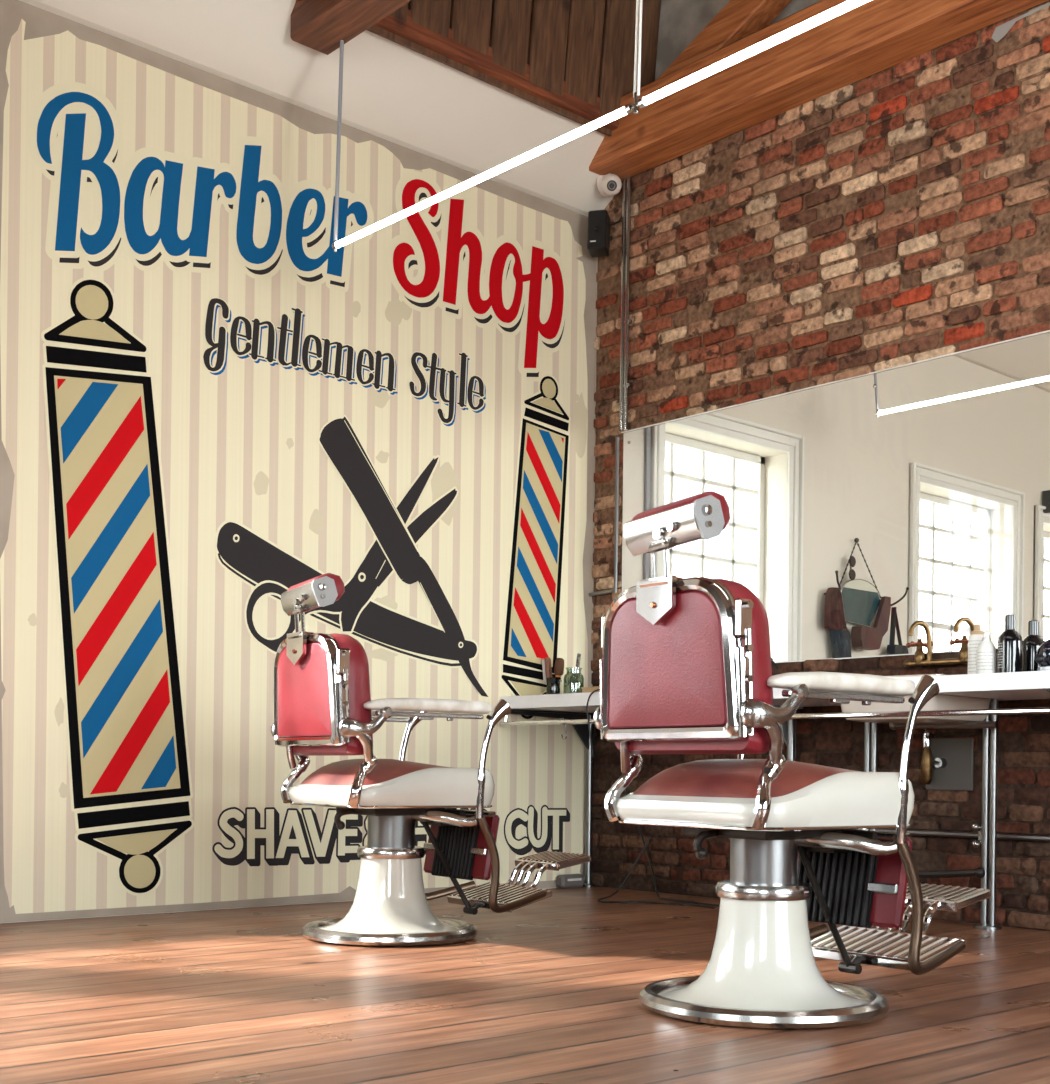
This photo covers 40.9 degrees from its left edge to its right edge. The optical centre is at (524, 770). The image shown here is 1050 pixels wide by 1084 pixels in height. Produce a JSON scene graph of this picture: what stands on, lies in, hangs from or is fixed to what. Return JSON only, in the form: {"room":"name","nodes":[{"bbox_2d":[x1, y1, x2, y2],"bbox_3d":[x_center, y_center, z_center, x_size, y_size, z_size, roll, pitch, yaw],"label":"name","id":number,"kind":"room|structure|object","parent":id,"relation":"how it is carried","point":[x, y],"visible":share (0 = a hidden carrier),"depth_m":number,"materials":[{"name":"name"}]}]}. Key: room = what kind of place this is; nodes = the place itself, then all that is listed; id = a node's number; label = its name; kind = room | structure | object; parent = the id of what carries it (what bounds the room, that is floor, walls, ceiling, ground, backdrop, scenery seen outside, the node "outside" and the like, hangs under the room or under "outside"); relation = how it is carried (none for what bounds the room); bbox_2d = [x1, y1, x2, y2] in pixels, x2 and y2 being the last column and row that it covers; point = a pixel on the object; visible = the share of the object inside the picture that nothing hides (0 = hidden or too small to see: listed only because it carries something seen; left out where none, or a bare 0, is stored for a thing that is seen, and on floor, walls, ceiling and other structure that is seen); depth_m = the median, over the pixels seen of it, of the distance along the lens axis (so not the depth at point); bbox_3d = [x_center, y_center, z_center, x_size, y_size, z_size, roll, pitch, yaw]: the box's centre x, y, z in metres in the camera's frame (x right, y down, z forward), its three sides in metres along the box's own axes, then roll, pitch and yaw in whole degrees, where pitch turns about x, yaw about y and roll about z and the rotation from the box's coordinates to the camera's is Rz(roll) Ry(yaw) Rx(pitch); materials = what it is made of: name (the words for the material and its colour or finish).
{"room":"salon","nodes":[
{"label":"salon","id":0,"kind":"room"},
{"bbox_2d":[20,0,613,215],"bbox_3d":[-2.177,-3.161,4.999,7.200,0.370,0.380,1,0,-42],"label":"ceiling","id":1,"kind":"structure","parent":0,"point":[393,92],"depth_m":6.35,"materials":[{"name":"beige paint"}]},
{"bbox_2d":[374,9,618,130],"bbox_3d":[-2.058,-3.320,4.869,7.200,0.115,0.090,1,0,-42],"label":"wall plate","id":2,"kind":"object","parent":1,"relation":"attached to","point":[447,47],"depth_m":6.49,"materials":[{"name":"brown wood"}]},
{"bbox_2d":[299,0,660,136],"bbox_3d":[-1.998,-3.934,4.810,7.200,1.395,0.199,1,0,-42],"label":"ceiling beam","id":3,"kind":"structure","parent":0,"point":[588,45],"depth_m":6.76,"materials":[{"name":"brown wood"}]},
{"bbox_2d":[0,886,1049,1083],"bbox_3d":[0.670,0.618,1.790,7.220,0.001,9.020,1,0,-42],"label":"floor","id":4,"kind":"structure","parent":0,"point":[545,991],"depth_m":3.61,"materials":[{"name":"brown wood"}]},
{"bbox_2d":[271,573,591,946],"bbox_3d":[-0.302,-0.036,5.253,1.259,1.282,0.638,1,0,-35],"label":"barber chair","id":5,"kind":"object","parent":4,"relation":"on","point":[323,705],"visible":1,"depth_m":4.98,"materials":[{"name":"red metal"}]},
{"bbox_2d":[287,573,344,611],"bbox_3d":[-0.737,-0.620,4.922,0.123,0.126,0.255,1,0,-35],"label":"cushion","id":6,"kind":"object","parent":5,"relation":"on","point":[323,590],"depth_m":4.83,"materials":[{"name":"leather"}]},
{"bbox_2d":[293,633,372,755],"bbox_3d":[-0.688,-0.265,4.977,0.145,0.422,0.490,1,0,-35],"label":"cushion","id":7,"kind":"object","parent":5,"relation":"on","point":[353,677],"depth_m":4.78,"materials":[{"name":"leather"}]},
{"bbox_2d":[301,759,451,785],"bbox_3d":[-0.488,0.006,5.121,0.532,0.100,0.515,1,0,-35],"label":"seat cushion","id":8,"kind":"object","parent":5,"relation":"on","point":[366,772],"depth_m":4.91,"materials":[{"name":"red leather"}]},
{"bbox_2d":[557,874,583,887],"bbox_3d":[0.240,0.577,7.384,0.165,0.070,0.065,1,0,-42],"label":"box","id":9,"kind":"object","parent":4,"relation":"on","point":[563,880],"visible":1,"depth_m":7.35,"materials":[{"name":"grey"}]},
{"bbox_2d":[597,787,719,908],"bbox_3d":[0.525,0.217,6.756,0.458,0.803,1.088,1,0,-22],"label":"cable","id":10,"kind":"object","parent":4,"relation":"on","point":[640,832],"visible":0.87,"depth_m":6.65,"materials":[{"name":"black plastic"}]},
{"bbox_2d":[499,670,1049,929],"bbox_3d":[1.831,0.140,5.369,0.670,0.982,5.205,1,0,-42],"label":"table","id":11,"kind":"object","parent":4,"relation":"on","point":[1028,685],"depth_m":5.65,"materials":[{"name":"white stone"}]},
{"bbox_2d":[546,677,561,693],"bbox_3d":[0.150,-0.425,7.225,0.089,0.108,0.079,1,0,10],"label":"pot","id":12,"kind":"object","parent":11,"relation":"on","point":[552,687],"visible":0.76,"depth_m":7.20,"materials":[{"name":"black"}]},
{"bbox_2d":[542,657,551,683],"bbox_3d":[0.117,-0.483,7.258,0.040,0.209,0.067,1,0,-42],"label":"brush","id":13,"kind":"object","parent":12,"relation":"in","point":[546,663],"visible":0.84,"depth_m":7.25,"materials":[{"name":"brown wood"}]},
{"bbox_2d":[554,658,563,686],"bbox_3d":[0.173,-0.480,7.210,0.049,0.198,0.058,1,0,-42],"label":"brush","id":14,"kind":"object","parent":12,"relation":"in","point":[559,663],"visible":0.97,"depth_m":7.19,"materials":[{"name":"brown wood"}]},
{"bbox_2d":[561,718,566,738],"bbox_3d":[0.187,-0.202,6.720,0.007,0.102,0.040,1,0,-42],"label":"hook","id":15,"kind":"object","parent":11,"relation":"hanging from","point":[562,718],"visible":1,"depth_m":6.71,"materials":[{"name":"silver metal"}]},
{"bbox_2d":[581,686,599,692],"bbox_3d":[0.384,-0.392,7.004,0.128,0.048,0.178,1,0,-42],"label":"box","id":16,"kind":"object","parent":11,"relation":"on","point":[584,689],"visible":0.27,"depth_m":6.99,"materials":[{"name":"beige wood"}]},
{"bbox_2d":[586,689,599,760],"bbox_3d":[0.356,-0.215,6.553,0.160,0.341,0.036,1,0,19],"label":"cable","id":17,"kind":"object","parent":11,"relation":"hanging from","point":[597,689],"visible":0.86,"depth_m":6.57,"materials":[{"name":"black plastic"}]},
{"bbox_2d":[500,670,1049,712],"bbox_3d":[1.849,-0.320,5.374,0.644,0.062,5.196,1,0,-42],"label":"countertop","id":18,"kind":"structure","parent":11,"relation":"on","point":[1028,685],"depth_m":5.32,"materials":[{"name":"white stone"}]},
{"bbox_2d":[771,658,779,669],"bbox_3d":[1.054,-0.439,6.213,0.080,0.158,0.167,1,0,-42],"label":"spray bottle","id":19,"kind":"object","parent":11,"relation":"on","point":[773,663],"visible":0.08,"depth_m":6.17,"materials":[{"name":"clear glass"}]},
{"bbox_2d":[841,674,996,729],"bbox_3d":[1.584,-0.268,5.620,0.476,0.200,0.541,1,0,-42],"label":"basin","id":20,"kind":"object","parent":11,"relation":"in","point":[938,702],"visible":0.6,"depth_m":5.51,"materials":[{"name":"beige ceramic"}]},
{"bbox_2d":[917,867,984,878],"bbox_3d":[1.586,0.430,5.841,0.676,0.097,0.043,1,0,43],"label":"bar","id":21,"kind":"object","parent":11,"relation":"attached to","point":[979,872],"visible":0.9,"depth_m":5.69,"materials":[{"name":"grey metal"}]},
{"bbox_2d":[968,624,985,673],"bbox_3d":[1.747,-0.460,5.441,0.068,0.215,0.068,1,0,-42],"label":"bottle","id":22,"kind":"object","parent":11,"relation":"on","point":[977,636],"visible":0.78,"depth_m":5.42,"materials":[{"name":"white plastic"}]},
{"bbox_2d":[968,640,981,671],"bbox_3d":[1.732,-0.442,5.417,0.054,0.120,0.013,1,0,31],"label":"print","id":23,"kind":"object","parent":22,"relation":"attached to","point":[973,645],"depth_m":5.42,"materials":[{"name":"grey"}]},
{"bbox_2d":[976,640,995,673],"bbox_3d":[1.759,-0.441,5.367,0.072,0.178,0.072,1,0,-42],"label":"bottle","id":24,"kind":"object","parent":11,"relation":"on","point":[986,651],"visible":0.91,"depth_m":5.34,"materials":[{"name":"white plastic"}]},
{"bbox_2d":[977,652,992,669],"bbox_3d":[1.744,-0.418,5.342,0.057,0.069,0.014,1,0,31],"label":"print","id":25,"kind":"object","parent":24,"relation":"attached to","point":[984,659],"depth_m":5.33,"materials":[{"name":"grey"}]},
{"bbox_2d":[997,615,1022,672],"bbox_3d":[1.832,-0.470,5.317,0.090,0.238,0.090,1,0,-42],"label":"bottle","id":26,"kind":"object","parent":11,"relation":"on","point":[1010,642],"visible":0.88,"depth_m":5.28,"materials":[{"name":"black glass"}]},
{"bbox_2d":[997,643,1002,667],"bbox_3d":[1.789,-0.435,5.307,0.004,0.093,0.035,1,0,-13],"label":"print","id":27,"kind":"object","parent":26,"relation":"attached to","point":[1000,645],"depth_m":5.30,"materials":[{"name":"grey"}]},
{"bbox_2d":[1022,620,1044,671],"bbox_3d":[1.956,-0.464,5.418,0.094,0.228,0.094,1,0,-42],"label":"bottle","id":28,"kind":"object","parent":11,"relation":"on","point":[1031,643],"visible":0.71,"depth_m":5.39,"materials":[{"name":"black glass"}]},
{"bbox_2d":[1035,639,1049,670],"bbox_3d":[1.955,-0.420,5.202,0.154,0.141,0.126,1,0,-42],"label":"ornament","id":29,"kind":"object","parent":11,"relation":"on","point":[1042,658],"visible":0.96,"depth_m":5.17,"materials":[{"name":"black glass"}]},
{"bbox_2d":[1035,654,1049,666],"bbox_3d":[1.911,-0.405,5.163,0.037,0.048,0.086,1,0,-42],"label":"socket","id":30,"kind":"object","parent":29,"relation":"attached to","point":[1043,660],"depth_m":5.16,"materials":[{"name":"black plastic"}]},
{"bbox_3d":[0.247,-0.447,7.143,0.104,0.153,0.104,1,0,-42],"label":"glass jar","id":31,"kind":"object","parent":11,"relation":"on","visible":0},
{"bbox_2d":[573,653,580,692],"bbox_3d":[0.264,-0.493,7.125,0.010,0.204,0.051,1,0,-42],"label":"comb","id":32,"kind":"object","parent":31,"relation":"in","point":[578,654],"visible":0.92,"depth_m":7.12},
{"bbox_2d":[593,491,990,1029],"bbox_3d":[0.799,-0.023,3.787,1.259,1.282,0.638,1,0,-37],"label":"barber chair","id":33,"kind":"object","parent":4,"relation":"on","point":[685,664],"visible":1,"depth_m":3.50,"materials":[{"name":"red leather"}]},
{"bbox_2d":[632,491,729,552],"bbox_3d":[0.376,-0.606,3.441,0.123,0.126,0.255,1,0,-37],"label":"cushion","id":34,"kind":"object","parent":33,"relation":"on","point":[664,527],"depth_m":3.36,"materials":[{"name":"metal"}]},
{"bbox_2d":[615,579,773,754],"bbox_3d":[0.423,-0.252,3.498,0.145,0.422,0.490,1,0,-37],"label":"cushion","id":35,"kind":"object","parent":33,"relation":"on","point":[755,637],"depth_m":3.31,"materials":[{"name":"leather"}]},
{"bbox_2d":[632,759,861,797],"bbox_3d":[0.618,0.019,3.649,0.532,0.100,0.515,1,0,-37],"label":"seat cushion","id":36,"kind":"object","parent":33,"relation":"on","point":[712,778],"depth_m":3.45,"materials":[{"name":"red leather"}]},
{"bbox_2d":[8,1,1049,922],"bbox_3d":[0.252,-1.167,7.656,14.400,3.560,0.340,1,0,-42],"label":"wall","id":37,"kind":"structure","parent":0,"point":[856,462],"depth_m":9.28,"materials":[{"name":"beige paint"}]},
{"bbox_2d":[0,0,596,922],"bbox_3d":[-0.912,-1.181,6.378,3.435,3.556,0.008,1,0,-42],"label":"wall mural","id":38,"kind":"object","parent":37,"relation":"attached to","point":[211,409],"visible":0.94,"depth_m":6.10,"materials":[{"name":"beige paint"}]},
{"bbox_2d":[587,209,621,257],"bbox_3d":[0.429,-2.831,7.378,0.209,0.251,0.147,1,0,-1],"label":"wall speaker","id":39,"kind":"object","parent":37,"relation":"attached to","point":[599,238],"visible":1,"depth_m":7.33,"materials":[{"name":"black plastic"}]},
{"bbox_2d":[643,427,650,579],"bbox_3d":[0.671,-1.182,7.788,0.030,3.500,0.020,1,0,-42],"label":"trim","id":40,"kind":"structure","parent":37,"relation":"attached to","point":[647,446],"depth_m":7.78,"materials":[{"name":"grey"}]},
{"bbox_2d":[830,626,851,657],"bbox_3d":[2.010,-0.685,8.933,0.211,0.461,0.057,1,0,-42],"label":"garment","id":41,"kind":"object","parent":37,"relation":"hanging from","point":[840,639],"visible":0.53,"depth_m":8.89,"materials":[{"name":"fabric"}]},
{"bbox_2d":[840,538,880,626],"bbox_3d":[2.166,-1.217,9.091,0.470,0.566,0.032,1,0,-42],"label":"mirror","id":42,"kind":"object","parent":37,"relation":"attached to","point":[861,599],"visible":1,"depth_m":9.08,"materials":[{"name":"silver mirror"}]},
{"bbox_2d":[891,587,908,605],"bbox_3d":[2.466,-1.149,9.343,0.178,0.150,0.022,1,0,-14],"label":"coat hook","id":43,"kind":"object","parent":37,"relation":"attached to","point":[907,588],"visible":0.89,"depth_m":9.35,"materials":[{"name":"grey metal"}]},
{"bbox_2d":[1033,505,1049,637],"bbox_3d":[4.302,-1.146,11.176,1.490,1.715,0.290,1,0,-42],"label":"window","id":44,"kind":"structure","parent":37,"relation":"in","point":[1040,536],"depth_m":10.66,"materials":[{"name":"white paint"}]},
{"bbox_2d":[1042,490,1049,513],"bbox_3d":[4.079,-2.041,10.762,0.291,0.170,0.125,1,0,-42],"label":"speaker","id":45,"kind":"object","parent":44,"relation":"attached to","point":[1045,494],"visible":1,"depth_m":10.68,"materials":[{"name":"black plastic"}]},
{"bbox_2d":[591,0,1049,930],"bbox_3d":[3.469,-1.974,4.125,0.082,5.250,9.300,1,0,-42],"label":"wall","id":46,"kind":"structure","parent":0,"point":[899,214],"depth_m":6.34,"materials":[{"name":"brick"}]},
{"bbox_2d":[589,437,618,595],"bbox_3d":[0.419,-1.338,7.428,0.020,0.815,0.201,1,0,-42],"label":"pipe","id":47,"kind":"object","parent":46,"relation":"attached to","point":[614,589],"visible":1,"depth_m":7.35,"materials":[{"name":"silver metal"}]},
{"bbox_2d":[619,176,631,430],"bbox_3d":[0.524,-2.429,7.328,0.028,1.310,0.075,1,0,-42],"label":"conduit pipes","id":48,"kind":"object","parent":46,"relation":"attached to","point":[624,385],"visible":1,"depth_m":7.31,"materials":[{"name":"silver metal"}]},
{"bbox_2d":[589,0,1047,180],"bbox_3d":[3.335,-3.205,4.060,0.235,0.300,8.900,1,0,-42],"label":"beam","id":49,"kind":"structure","parent":46,"relation":"attached to","point":[872,37],"depth_m":6.35,"materials":[{"name":"orange wood"}]},
{"bbox_2d":[597,173,621,196],"bbox_3d":[0.452,-3.045,7.292,0.145,0.144,0.138,1,0,-42],"label":"security camera","id":50,"kind":"object","parent":49,"relation":"attached to","point":[608,185],"visible":1,"depth_m":7.24,"materials":[{"name":"beige plastic"}]},
{"bbox_2d":[621,330,1049,432],"bbox_3d":[1.301,-1.759,6.486,0.015,0.008,2.368,1,0,-42],"label":"frame","id":51,"kind":"object","parent":46,"relation":"attached to","point":[1047,330],"depth_m":6.31,"materials":[{"name":"silver metal"}]},
{"bbox_2d":[831,653,914,659],"bbox_3d":[1.534,-0.504,6.209,0.015,0.006,0.429,1,0,-42],"label":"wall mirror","id":52,"kind":"object","parent":46,"relation":"attached to","point":[912,653],"depth_m":6.20,"materials":[{"name":"silver metal"}]},
{"bbox_2d":[903,617,973,666],"bbox_3d":[1.724,-0.535,5.874,0.177,0.189,0.352,1,0,-42],"label":"mixer tap","id":53,"kind":"object","parent":46,"relation":"attached to","point":[919,659],"visible":0.88,"depth_m":5.89,"materials":[{"name":"gold metal"}]},
{"bbox_2d":[920,729,973,790],"bbox_3d":[1.760,-0.104,5.890,0.096,0.370,0.220,1,0,-42],"label":"shower","id":54,"kind":"object","parent":46,"relation":"attached to","point":[946,763],"visible":0.94,"depth_m":5.91,"materials":[{"name":"grey metal"}]},
{"bbox_2d":[856,821,1049,848],"bbox_3d":[2.271,0.266,5.292,0.086,0.112,3.300,1,0,-42],"label":"pipe","id":55,"kind":"object","parent":46,"relation":"attached to","point":[976,826],"visible":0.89,"depth_m":5.75,"materials":[{"name":"silver metal"}]},
{"bbox_2d":[991,2,1049,41],"bbox_3d":[2.026,-3.030,5.688,0.001,0.078,0.310,1,0,-42],"label":"trim","id":56,"kind":"structure","parent":46,"relation":"attached to","point":[1000,31],"depth_m":5.75,"materials":[{"name":"grey"}]},
{"bbox_3d":[0.799,-4.601,1.702,7.600,0.050,9.400,1,0,-42],"label":"ceiling","id":57,"kind":"structure","parent":0,"visible":0},
{"bbox_2d":[332,0,870,251],"bbox_3d":[0.527,-3.361,4.476,0.083,2.425,3.974,1,0,-42],"label":"tube light","id":58,"kind":"object","parent":57,"relation":"hanging from","point":[848,5],"visible":0.97,"depth_m":4.67,"materials":[{"name":"white plastic"}]},
{"bbox_2d":[657,0,791,79],"bbox_3d":[1.484,-3.848,6.154,0.140,1.434,2.961,1,0,-42],"label":"rafter","id":59,"kind":"object","parent":57,"relation":"attached to","point":[738,19],"depth_m":6.63,"materials":[{"name":"orange wood"}]},
{"bbox_3d":[3.806,-1.944,-1.685,7.200,5.200,0.300,1,0,-42],"label":"wall","id":60,"kind":"structure","parent":0,"visible":0},
{"bbox_2d":[290,0,410,54],"bbox_3d":[2.001,-3.166,2.769,0.200,0.220,8.760,1,0,-42],"label":"beam","id":61,"kind":"structure","parent":60,"relation":"attached to","point":[318,25],"depth_m":5.83,"materials":[{"name":"brown wood"}]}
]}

